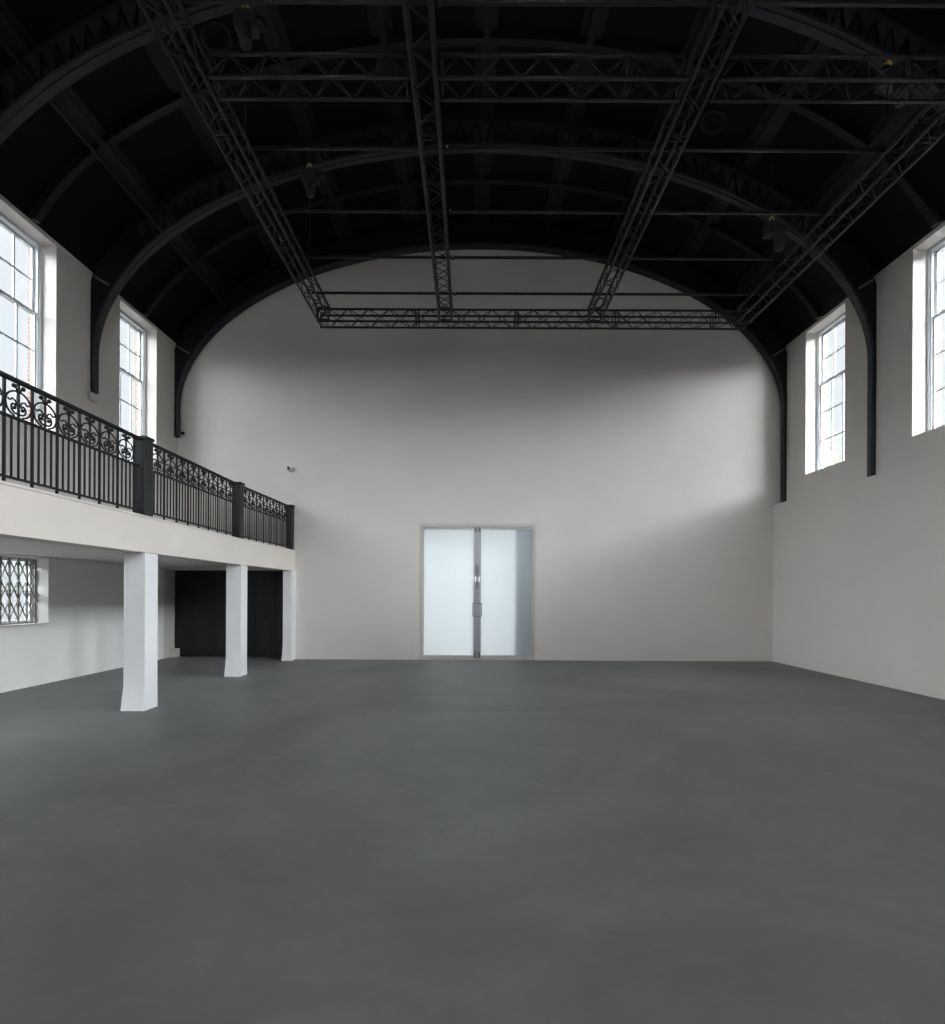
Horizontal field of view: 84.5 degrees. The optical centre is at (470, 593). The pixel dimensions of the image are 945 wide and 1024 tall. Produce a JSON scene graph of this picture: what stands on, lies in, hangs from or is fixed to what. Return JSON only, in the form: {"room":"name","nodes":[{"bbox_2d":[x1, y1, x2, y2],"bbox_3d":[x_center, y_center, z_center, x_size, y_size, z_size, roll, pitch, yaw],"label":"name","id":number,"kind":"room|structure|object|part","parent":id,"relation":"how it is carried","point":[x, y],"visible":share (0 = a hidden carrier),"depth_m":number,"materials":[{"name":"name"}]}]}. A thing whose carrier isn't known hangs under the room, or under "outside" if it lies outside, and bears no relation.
{"room":"empty event hall","nodes":[
{"label":"empty event hall","id":0,"kind":"room"},
{"bbox_2d":[2,226,137,434],"bbox_3d":[-7.518,-3.794,3.700,0.070,5.480,17.800,0,0,0],"label":"wall","id":1,"kind":"structure","parent":0,"point":[29,315],"depth_m":8.86,"materials":[{"name":"white paint"}]},
{"bbox_2d":[0,553,163,692],"bbox_3d":[-7.641,0.256,3.700,0.420,2.620,17.800,0,0,0],"label":"wall","id":2,"kind":"structure","parent":0,"point":[81,602],"depth_m":9.61,"materials":[{"name":"white paint"}]},
{"bbox_2d":[0,556,47,626],"bbox_3d":[-7.585,-0.054,8.280,0.410,1.136,1.736,0,0,0],"label":"window","id":3,"kind":"structure","parent":2,"relation":"in","point":[30,560],"depth_m":9.07,"materials":[{"name":"white wood"}]},
{"bbox_3d":[-7.745,-0.055,8.280,0.090,1.136,1.736,0,0,0],"label":"frame","id":4,"kind":"part","parent":3,"relation":"part of","materials":[{"name":"metal"}]},
{"bbox_2d":[0,557,35,624],"bbox_3d":[-7.645,-0.051,8.280,0.047,1.107,1.720,0,0,0],"label":"security gate","id":5,"kind":"object","parent":3,"relation":"attached to","point":[9,563],"visible":1,"depth_m":8.77,"materials":[{"name":"metal"}]},
{"bbox_3d":[-7.537,0.509,8.281,0.310,0.010,1.734,0,0,0],"label":"sill","id":6,"kind":"part","parent":3,"relation":"part of","materials":[{"name":"paint"}]},
{"bbox_2d":[0,480,295,570],"bbox_3d":[-5.832,-0.816,3.709,3.185,0.500,17.778,0,0,0],"label":"balcony","id":7,"kind":"object","parent":2,"relation":"attached to","point":[35,522],"visible":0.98,"depth_m":6.79,"materials":[{"name":"white paint"}]},
{"bbox_2d":[0,370,140,512],"bbox_3d":[-4.463,-1.586,5.492,0.060,1.048,2.985,0,0,0],"label":"balcony railing","id":8,"kind":"object","parent":7,"relation":"on","point":[3,393],"visible":1,"depth_m":5.70,"materials":[{"name":"black metal"}]},
{"bbox_3d":[-4.465,-1.131,5.492,0.030,0.022,2.985,0,0,0],"label":"rail","id":9,"kind":"part","parent":8,"relation":"part of","materials":[{"name":"black metal"}]},
{"bbox_3d":[-4.462,-1.723,5.492,0.030,0.025,2.985,0,0,0],"label":"rail","id":10,"kind":"part","parent":8,"relation":"part of","materials":[{"name":"black metal"}]},
{"bbox_3d":[-4.461,-2.093,5.492,0.060,0.035,2.985,0,0,0],"label":"rail","id":11,"kind":"part","parent":8,"relation":"part of","materials":[{"name":"black metal"}]},
{"bbox_2d":[135,435,154,516],"bbox_3d":[-4.463,-1.598,7.087,0.190,1.074,0.206,0,0,0],"label":"railing post","id":12,"kind":"object","parent":7,"relation":"on","point":[143,446],"visible":0.8,"depth_m":6.99,"materials":[{"name":"black metal"}]},
{"bbox_3d":[-4.463,-1.595,6.987,0.090,0.850,0.006,0,0,0],"label":"panel","id":13,"kind":"part","parent":12,"relation":"part of","materials":[{"name":"black paint"}]},
{"bbox_2d":[153,443,236,536],"bbox_3d":[-4.463,-1.586,8.530,0.060,1.048,2.670,0,0,0],"label":"balcony railing","id":14,"kind":"object","parent":7,"relation":"on","point":[158,449],"visible":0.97,"depth_m":8.36,"materials":[{"name":"black metal"}]},
{"bbox_3d":[-4.462,-1.723,8.530,0.030,0.025,2.670,0,0,0],"label":"rail","id":15,"kind":"part","parent":14,"relation":"part of","materials":[{"name":"black metal"}]},
{"bbox_3d":[-4.465,-1.131,8.530,0.030,0.022,2.670,0,0,0],"label":"rail","id":16,"kind":"part","parent":14,"relation":"part of","materials":[{"name":"black metal"}]},
{"bbox_3d":[-4.461,-2.093,8.530,0.060,0.035,2.670,0,0,0],"label":"rail","id":17,"kind":"part","parent":14,"relation":"part of","materials":[{"name":"black metal"}]},
{"bbox_2d":[231,482,244,538],"bbox_3d":[-4.463,-1.598,9.967,0.190,1.074,0.206,0,0,0],"label":"railing post","id":18,"kind":"object","parent":7,"relation":"on","point":[239,488],"visible":0.74,"depth_m":9.87,"materials":[{"name":"black metal"}]},
{"bbox_3d":[-4.463,-1.595,9.867,0.090,0.850,0.006,0,0,0],"label":"panel","id":19,"kind":"part","parent":18,"relation":"part of","materials":[{"name":"black paint"}]},
{"bbox_2d":[244,486,289,548],"bbox_3d":[-4.404,-1.586,11.231,0.061,1.048,2.315,0,0,3],"label":"balcony railing","id":20,"kind":"object","parent":7,"relation":"on","point":[279,515],"visible":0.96,"depth_m":11.22,"materials":[{"name":"black metal"}]},
{"bbox_3d":[-4.404,-1.722,11.231,0.030,0.025,2.315,0,0,3],"label":"rail","id":21,"kind":"part","parent":20,"relation":"part of","materials":[{"name":"black metal"}]},
{"bbox_3d":[-4.406,-1.131,11.231,0.030,0.022,2.315,0,0,3],"label":"rail","id":22,"kind":"part","parent":20,"relation":"part of","materials":[{"name":"black metal"}]},
{"bbox_3d":[-4.402,-2.092,11.231,0.060,0.035,2.315,0,0,3],"label":"rail","id":23,"kind":"part","parent":20,"relation":"part of","materials":[{"name":"black metal"}]},
{"bbox_2d":[286,505,294,549],"bbox_3d":[-4.338,-1.597,12.477,0.190,1.074,0.166,0,0,0],"label":"railing post","id":24,"kind":"object","parent":7,"relation":"on","point":[291,508],"visible":0.65,"depth_m":12.40,"materials":[{"name":"black metal"}]},
{"bbox_3d":[-4.338,-1.595,12.397,0.090,0.850,0.006,0,0,0],"label":"panel","id":25,"kind":"part","parent":24,"relation":"part of","materials":[{"name":"black paint"}]},
{"bbox_2d":[0,194,177,521],"bbox_3d":[-7.288,-3.793,3.700,0.390,5.480,17.800,0,0,0],"label":"wall","id":26,"kind":"structure","parent":0,"point":[66,282],"depth_m":9.48,"materials":[{"name":"paint"}]},
{"bbox_2d":[0,212,42,424],"bbox_3d":[-7.401,-4.358,8.280,0.150,3.192,1.226,0,0,0],"label":"window","id":27,"kind":"structure","parent":26,"relation":"in","point":[36,249],"depth_m":8.79,"materials":[{"name":"white wood"}]},
{"bbox_3d":[-7.431,-5.313,8.280,0.040,1.163,1.114,0,0,0],"label":"sash","id":28,"kind":"part","parent":27,"relation":"part of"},
{"bbox_3d":[-7.388,-3.795,8.280,0.040,1.963,1.114,0,0,0],"label":"sash","id":29,"kind":"part","parent":27,"relation":"part of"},
{"bbox_2d":[119,309,145,460],"bbox_3d":[-7.401,-4.358,11.120,0.150,3.192,1.226,0,0,0],"label":"window","id":30,"kind":"structure","parent":26,"relation":"in","point":[141,332],"depth_m":11.63,"materials":[{"name":"white wood"}]},
{"bbox_3d":[-7.431,-5.313,11.120,0.040,1.163,1.114,0,0,0],"label":"sash","id":31,"kind":"part","parent":30,"relation":"part of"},
{"bbox_3d":[-7.388,-3.795,11.120,0.040,1.963,1.114,0,0,0],"label":"sash","id":32,"kind":"part","parent":30,"relation":"part of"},
{"bbox_2d":[176,570,281,656],"bbox_3d":[-6.076,0.273,13.160,3.550,2.600,0.120,0,0,0],"label":"wall","id":33,"kind":"structure","parent":0,"point":[176,570],"depth_m":13.10,"materials":[{"name":"black paint"}]},
{"bbox_2d":[0,656,944,1023],"bbox_3d":[0.072,1.700,4.200,15.920,0.200,19.400,0,0,0],"label":"floor","id":34,"kind":"structure","parent":0,"point":[297,841],"depth_m":3.30,"materials":[{"name":"grey concrete"}]},
{"bbox_2d":[121,553,157,710],"bbox_3d":[-4.559,0.510,7.164,0.311,2.137,0.312,0,0,0],"label":"column","id":35,"kind":"structure","parent":34,"relation":"on","point":[139,693],"depth_m":7.03,"materials":[{"name":"white paint"}]},
{"bbox_2d":[224,565,246,676],"bbox_3d":[-4.551,0.510,10.084,0.306,2.137,0.312,0,0,0],"label":"column","id":36,"kind":"structure","parent":34,"relation":"on","point":[236,575],"depth_m":9.95,"materials":[{"name":"white paint"}]},
{"bbox_2d":[281,570,295,660],"bbox_3d":[-4.351,0.511,12.438,0.226,2.137,0.320,0,0,0],"label":"column","id":37,"kind":"structure","parent":34,"relation":"on","point":[289,576],"depth_m":12.30,"materials":[{"name":"white paint"}]},
{"bbox_2d":[164,223,780,660],"bbox_3d":[0.113,-3.999,12.850,15.890,11.200,0.500,0,0,0],"label":"wall","id":38,"kind":"structure","parent":0,"point":[644,465],"depth_m":12.60,"materials":[{"name":"paint"}]},
{"bbox_2d":[170,648,179,656],"bbox_3d":[-7.361,1.462,12.935,0.148,0.210,0.190,0,0,0],"label":"baseboard","id":39,"kind":"structure","parent":38,"relation":"attached to","point":[174,652],"depth_m":12.84,"materials":[{"name":"paint"}]},
{"bbox_2d":[175,571,282,655],"bbox_3d":[-5.912,0.492,13.035,3.012,2.138,0.090,0,0,0],"label":"curtain","id":40,"kind":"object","parent":38,"relation":"in","point":[200,596],"depth_m":13.04,"materials":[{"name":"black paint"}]},
{"bbox_3d":[-7.170,0.468,13.034,0.335,1.840,0.011,0,0,0],"label":"raised panel","id":41,"kind":"part","parent":40,"relation":"part of","materials":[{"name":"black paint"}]},
{"bbox_3d":[-6.667,0.470,13.034,0.335,1.840,0.011,0,0,0],"label":"raised panel","id":42,"kind":"part","parent":40,"relation":"part of","materials":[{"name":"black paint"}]},
{"bbox_3d":[-6.164,0.472,13.034,0.335,1.840,0.011,0,0,0],"label":"raised panel","id":43,"kind":"part","parent":40,"relation":"part of","materials":[{"name":"black fabric"}]},
{"bbox_3d":[-5.660,0.474,13.034,0.335,1.840,0.011,0,0,0],"label":"raised panel","id":44,"kind":"part","parent":40,"relation":"part of","materials":[{"name":"black fabric"}]},
{"bbox_3d":[-5.157,0.477,13.034,0.335,1.840,0.011,0,0,0],"label":"raised panel","id":45,"kind":"part","parent":40,"relation":"part of","materials":[{"name":"black fabric"}]},
{"bbox_3d":[-4.654,0.479,13.034,0.335,1.840,0.011,0,0,0],"label":"raised panel","id":46,"kind":"part","parent":40,"relation":"part of","materials":[{"name":"black fabric"}]},
{"bbox_2d":[286,465,294,471],"bbox_3d":[-4.336,-3.026,12.508,0.173,0.162,0.182,0,0,0],"label":"security camera","id":47,"kind":"object","parent":38,"relation":"attached to","point":[289,468],"visible":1,"depth_m":12.46,"materials":[{"name":"white plastic"}]},
{"bbox_2d":[419,523,534,659],"bbox_3d":[0.160,-0.055,12.647,2.806,3.312,0.166,0,0,0],"label":"door","id":48,"kind":"structure","parent":38,"relation":"in","point":[477,581],"depth_m":12.65,"materials":[{"name":"white glass"}]},
{"bbox_3d":[-0.533,-0.045,12.661,1.214,3.065,0.010,0,0,0],"label":"frosted pane","id":49,"kind":"part","parent":48,"relation":"part of","materials":[{"name":"white glass"}]},
{"bbox_3d":[0.853,-0.039,12.661,1.214,3.065,0.010,0,0,0],"label":"frosted pane","id":50,"kind":"part","parent":48,"relation":"part of","materials":[{"name":"white glass"}]},
{"bbox_2d":[0,0,944,345],"bbox_3d":[0.249,-7.587,3.700,14.705,3.265,17.900,0,0,0],"label":"ceiling","id":51,"kind":"structure","parent":0,"point":[126,137],"depth_m":9.02,"materials":[{"name":"black paint"}]},
{"bbox_2d":[200,19,233,50],"bbox_3d":[-3.805,-8.343,7.800,0.455,0.192,0.470,0,0,0],"label":"ceiling vent","id":52,"kind":"object","parent":51,"relation":"in","point":[213,33],"visible":0.87,"depth_m":7.77,"materials":[{"name":"black metal"}]},
{"bbox_2d":[234,5,266,152],"bbox_3d":[-2.863,-7.153,6.688,0.380,2.873,0.325,0,0,0],"label":"chain hoist","id":53,"kind":"object","parent":51,"relation":"hanging from","point":[248,25],"visible":0.93,"depth_m":6.67,"materials":[{"name":"black metal"}]},
{"bbox_3d":[-2.926,-6.543,6.760,0.015,1.500,0.017,0,0,0],"label":"chain","id":54,"kind":"part","parent":53,"relation":"part of","materials":[{"name":"black metal"}]},
{"bbox_3d":[-2.907,-7.413,6.760,0.290,0.240,0.180,0,0,0],"label":"motor","id":55,"kind":"part","parent":53,"relation":"part of","materials":[{"name":"black paint"}]},
{"bbox_2d":[301,120,323,278],"bbox_3d":[-2.863,-7.153,9.357,0.380,2.873,0.325,0,0,0],"label":"chain hoist","id":56,"kind":"object","parent":51,"relation":"hanging from","point":[310,176],"visible":0.99,"depth_m":9.34,"materials":[{"name":"black metal"}]},
{"bbox_2d":[136,0,329,320],"bbox_3d":[-2.930,-5.573,6.272,0.282,0.280,8.156,0,0,0],"label":"truss","id":57,"kind":"object","parent":56,"relation":"hanging from","point":[216,121],"visible":0.99,"depth_m":6.25,"materials":[{"name":"black metal"}]},
{"bbox_2d":[207,51,410,101],"bbox_3d":[-1.712,-5.568,5.600,2.116,0.280,0.282,0,0,0],"label":"truss","id":58,"kind":"object","parent":57,"relation":"attached to","point":[252,76],"visible":0.97,"depth_m":5.48,"materials":[{"name":"black metal"}]},
{"bbox_2d":[316,308,750,329],"bbox_3d":[1.255,-5.554,10.510,8.671,0.280,0.282,0,0,0],"label":"truss","id":59,"kind":"object","parent":57,"relation":"attached to","point":[343,314],"visible":0.97,"depth_m":10.45,"materials":[{"name":"black metal"}]},
{"bbox_2d":[401,0,452,320],"bbox_3d":[-0.495,-5.562,6.272,0.282,0.280,8.156,0,0,0],"label":"truss","id":60,"kind":"object","parent":59,"relation":"attached to","point":[406,5],"visible":1,"depth_m":6.23,"materials":[{"name":"black metal"}]},
{"bbox_2d":[587,0,754,321],"bbox_3d":[2.460,-5.549,6.272,0.282,0.280,8.156,0,0,0],"label":"truss","id":61,"kind":"object","parent":59,"relation":"attached to","point":[668,129],"visible":1,"depth_m":6.23,"materials":[{"name":"black metal"}]},
{"bbox_2d":[439,52,688,102],"bbox_3d":[0.983,-5.556,5.600,2.636,0.280,0.282,0,0,0],"label":"truss","id":62,"kind":"object","parent":61,"relation":"attached to","point":[623,56],"visible":1,"depth_m":5.48,"materials":[{"name":"black metal"}]},
{"bbox_2d":[311,291,762,295],"bbox_3d":[1.266,-5.720,9.898,8.590,0.072,0.096,0,0,0],"label":"pipe","id":63,"kind":"object","parent":57,"relation":"on","point":[454,293],"visible":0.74,"depth_m":9.89,"materials":[{"name":"black metal"}]},
{"bbox_2d":[292,255,797,260],"bbox_3d":[1.266,-5.720,8.838,8.590,0.072,0.096,0,0,0],"label":"pipe","id":64,"kind":"object","parent":57,"relation":"on","point":[452,257],"visible":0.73,"depth_m":8.83,"materials":[{"name":"black metal"}]},
{"bbox_2d":[157,0,944,8],"bbox_3d":[1.266,-5.720,5.018,8.590,0.072,0.096,0,0,0],"label":"pipe","id":65,"kind":"object","parent":57,"relation":"on","point":[439,3],"visible":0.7,"depth_m":5.02,"materials":[{"name":"black metal"}]},
{"bbox_2d":[268,209,842,215],"bbox_3d":[1.266,-5.720,7.778,8.590,0.072,0.096,0,0,0],"label":"pipe","id":66,"kind":"object","parent":57,"relation":"on","point":[450,211],"visible":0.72,"depth_m":7.77,"materials":[{"name":"black metal"}]},
{"bbox_2d":[235,145,903,152],"bbox_3d":[1.266,-5.720,6.678,8.590,0.072,0.096,0,0,0],"label":"pipe","id":67,"kind":"object","parent":57,"relation":"on","point":[446,148],"visible":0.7,"depth_m":6.67,"materials":[{"name":"black metal"}]},
{"bbox_3d":[-2.918,-8.187,9.430,0.018,0.807,0.018,0,0,23],"label":"hanging rod","id":68,"kind":"part","parent":56,"relation":"part of","materials":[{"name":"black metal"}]},
{"bbox_3d":[-2.925,-6.618,9.430,0.015,1.650,0.017,0,0,0],"label":"chain","id":69,"kind":"part","parent":56,"relation":"part of","materials":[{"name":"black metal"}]},
{"bbox_3d":[-2.906,-7.563,9.430,0.290,0.240,0.180,0,0,0],"label":"motor","id":70,"kind":"part","parent":56,"relation":"part of","materials":[{"name":"black paint"}]},
{"bbox_2d":[0,0,944,144],"bbox_3d":[0.238,-5.519,6.940,14.645,6.650,0.220,0,0,0],"label":"rib","id":71,"kind":"object","parent":51,"relation":"attached to","point":[901,34],"visible":0.81,"depth_m":6.92,"materials":[{"name":"black paint"}]},
{"bbox_2d":[174,223,786,502],"bbox_3d":[0.240,-5.521,12.476,14.642,6.655,0.197,0,0,0],"label":"rib","id":72,"kind":"object","parent":51,"relation":"attached to","point":[211,319],"visible":0.94,"depth_m":12.46,"materials":[{"name":"black paint"}]},
{"bbox_3d":[0.249,-7.460,12.540,13.429,2.779,0.060,0,0,0],"label":"web plate","id":73,"kind":"part","parent":72,"relation":"part of","materials":[{"name":"black paint"}]},
{"bbox_2d":[88,117,876,476],"bbox_3d":[0.238,-5.519,9.740,14.645,6.650,0.220,0,0,0],"label":"rib","id":74,"kind":"object","parent":51,"relation":"attached to","point":[124,257],"visible":0.78,"depth_m":9.70,"materials":[{"name":"black paint"}]},
{"bbox_2d":[699,108,727,135],"bbox_3d":[4.280,-8.317,9.170,0.456,0.191,0.470,0,0,0],"label":"ceiling vent","id":75,"kind":"object","parent":51,"relation":"in","point":[713,124],"visible":1,"depth_m":9.16,"materials":[{"name":"black metal"}]},
{"bbox_2d":[762,163,786,279],"bbox_3d":[5.505,-6.739,9.348,0.380,2.121,0.325,0,0,0],"label":"chain hoist","id":76,"kind":"object","parent":51,"relation":"hanging from","point":[775,230],"visible":0.98,"depth_m":9.33,"materials":[{"name":"black metal"}]},
{"bbox_3d":[5.448,-7.308,9.420,0.018,0.984,0.018,0,0,-22],"label":"hanging rod","id":77,"kind":"part","parent":76,"relation":"part of","materials":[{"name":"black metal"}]},
{"bbox_3d":[5.443,-6.116,9.420,0.015,0.720,0.017,0,0,0],"label":"chain","id":78,"kind":"part","parent":76,"relation":"part of","materials":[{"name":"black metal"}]},
{"bbox_3d":[5.460,-6.596,9.420,0.290,0.240,0.180,0,0,0],"label":"motor","id":79,"kind":"part","parent":76,"relation":"part of","materials":[{"name":"black paint"}]},
{"bbox_2d":[873,8,909,158],"bbox_3d":[5.505,-6.739,6.728,0.380,2.121,0.325,0,0,0],"label":"chain hoist","id":80,"kind":"object","parent":51,"relation":"hanging from","point":[883,86],"visible":0.62,"depth_m":6.75,"materials":[{"name":"black metal"}]},
{"bbox_3d":[5.448,-7.373,6.800,0.018,0.854,0.018,0,0,-23],"label":"hanging rod","id":81,"kind":"part","parent":80,"relation":"part of","materials":[{"name":"black metal"}]},
{"bbox_3d":[5.443,-6.181,6.800,0.015,0.850,0.017,0,0,0],"label":"chain","id":82,"kind":"part","parent":80,"relation":"part of","materials":[{"name":"black metal"}]},
{"bbox_3d":[5.460,-6.726,6.800,0.290,0.240,0.180,0,0,0],"label":"motor","id":83,"kind":"part","parent":80,"relation":"part of","materials":[{"name":"black paint"}]},
{"bbox_2d":[737,88,944,322],"bbox_3d":[5.440,-5.536,6.272,0.282,0.280,8.156,0,0,0],"label":"truss","id":84,"kind":"object","parent":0,"point":[932,124],"visible":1,"depth_m":7.32,"materials":[{"name":"black metal"}]},
{"bbox_2d":[708,53,944,103],"bbox_3d":[3.950,-5.542,5.600,2.661,0.280,0.282,0,0,0],"label":"truss","id":85,"kind":"object","parent":84,"relation":"attached to","point":[906,58],"visible":0.97,"depth_m":5.49,"materials":[{"name":"black metal"}]},
{"bbox_2d":[772,455,944,699],"bbox_3d":[7.431,-0.262,3.700,0.220,3.790,17.800,0,0,0],"label":"wall","id":86,"kind":"structure","parent":0,"point":[859,565],"depth_m":9.57,"materials":[{"name":"paint"}]},
{"bbox_2d":[785,221,944,500],"bbox_3d":[7.746,-2.415,3.700,0.390,8.100,17.800,0,0,0],"label":"wall","id":87,"kind":"structure","parent":0,"point":[902,437],"depth_m":9.57,"materials":[{"name":"paint"}]},
{"bbox_2d":[816,312,844,470],"bbox_3d":[7.869,-4.290,11.120,0.150,3.192,1.226,0,0,0],"label":"window","id":88,"kind":"structure","parent":87,"relation":"in","point":[820,346],"depth_m":11.63,"materials":[{"name":"white wood"}]},
{"bbox_3d":[7.852,-3.726,11.120,0.040,1.963,1.114,0,0,0],"label":"sash","id":89,"kind":"part","parent":88,"relation":"part of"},
{"bbox_3d":[7.909,-5.244,11.120,0.040,1.163,1.114,0,0,0],"label":"sash","id":90,"kind":"part","parent":88,"relation":"part of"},
{"bbox_2d":[926,237,944,430],"bbox_3d":[7.869,-4.290,8.280,0.150,3.192,1.226,0,0,0],"label":"window","id":91,"kind":"structure","parent":87,"relation":"in","point":[933,253],"depth_m":8.82,"materials":[{"name":"white wood"}]},
{"bbox_3d":[7.852,-3.726,8.280,0.040,1.963,1.114,0,0,0],"label":"sash","id":92,"kind":"part","parent":91,"relation":"part of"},
{"bbox_3d":[7.909,-5.244,8.280,0.040,1.163,1.114,0,0,0],"label":"sash","id":93,"kind":"part","parent":91,"relation":"part of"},
{"bbox_2d":[824,249,943,467],"bbox_3d":[7.976,-2.414,3.700,0.070,8.100,17.800,0,0,0],"label":"wall","id":94,"kind":"structure","parent":0,"point":[939,319],"depth_m":8.86,"materials":[{"name":"white paint"}]},
{"label":"outside","id":95,"kind":"structure","parent":0,"visible":0},
{"bbox_3d":[-0.009,2.025,5.000,120.000,0.350,130.000,0,0,0],"label":"ground","id":96,"kind":"structure","parent":95,"visible":0},
{"bbox_2d":[1,560,24,620],"bbox_3d":[-27.485,-3.499,-5.500,7.600,10.450,79.000,0,0,0],"label":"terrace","id":97,"kind":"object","parent":96,"relation":"on","point":[4,577],"depth_m":27.29,"materials":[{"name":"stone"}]},
{"bbox_2d":[827,433,844,465],"bbox_3d":[17.497,-2.929,24.343,4.350,9.726,4.332,0,0,33],"label":"tree","id":98,"kind":"object","parent":96,"relation":"on","point":[838,460],"visible":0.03,"depth_m":24.50,"materials":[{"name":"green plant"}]}
]}

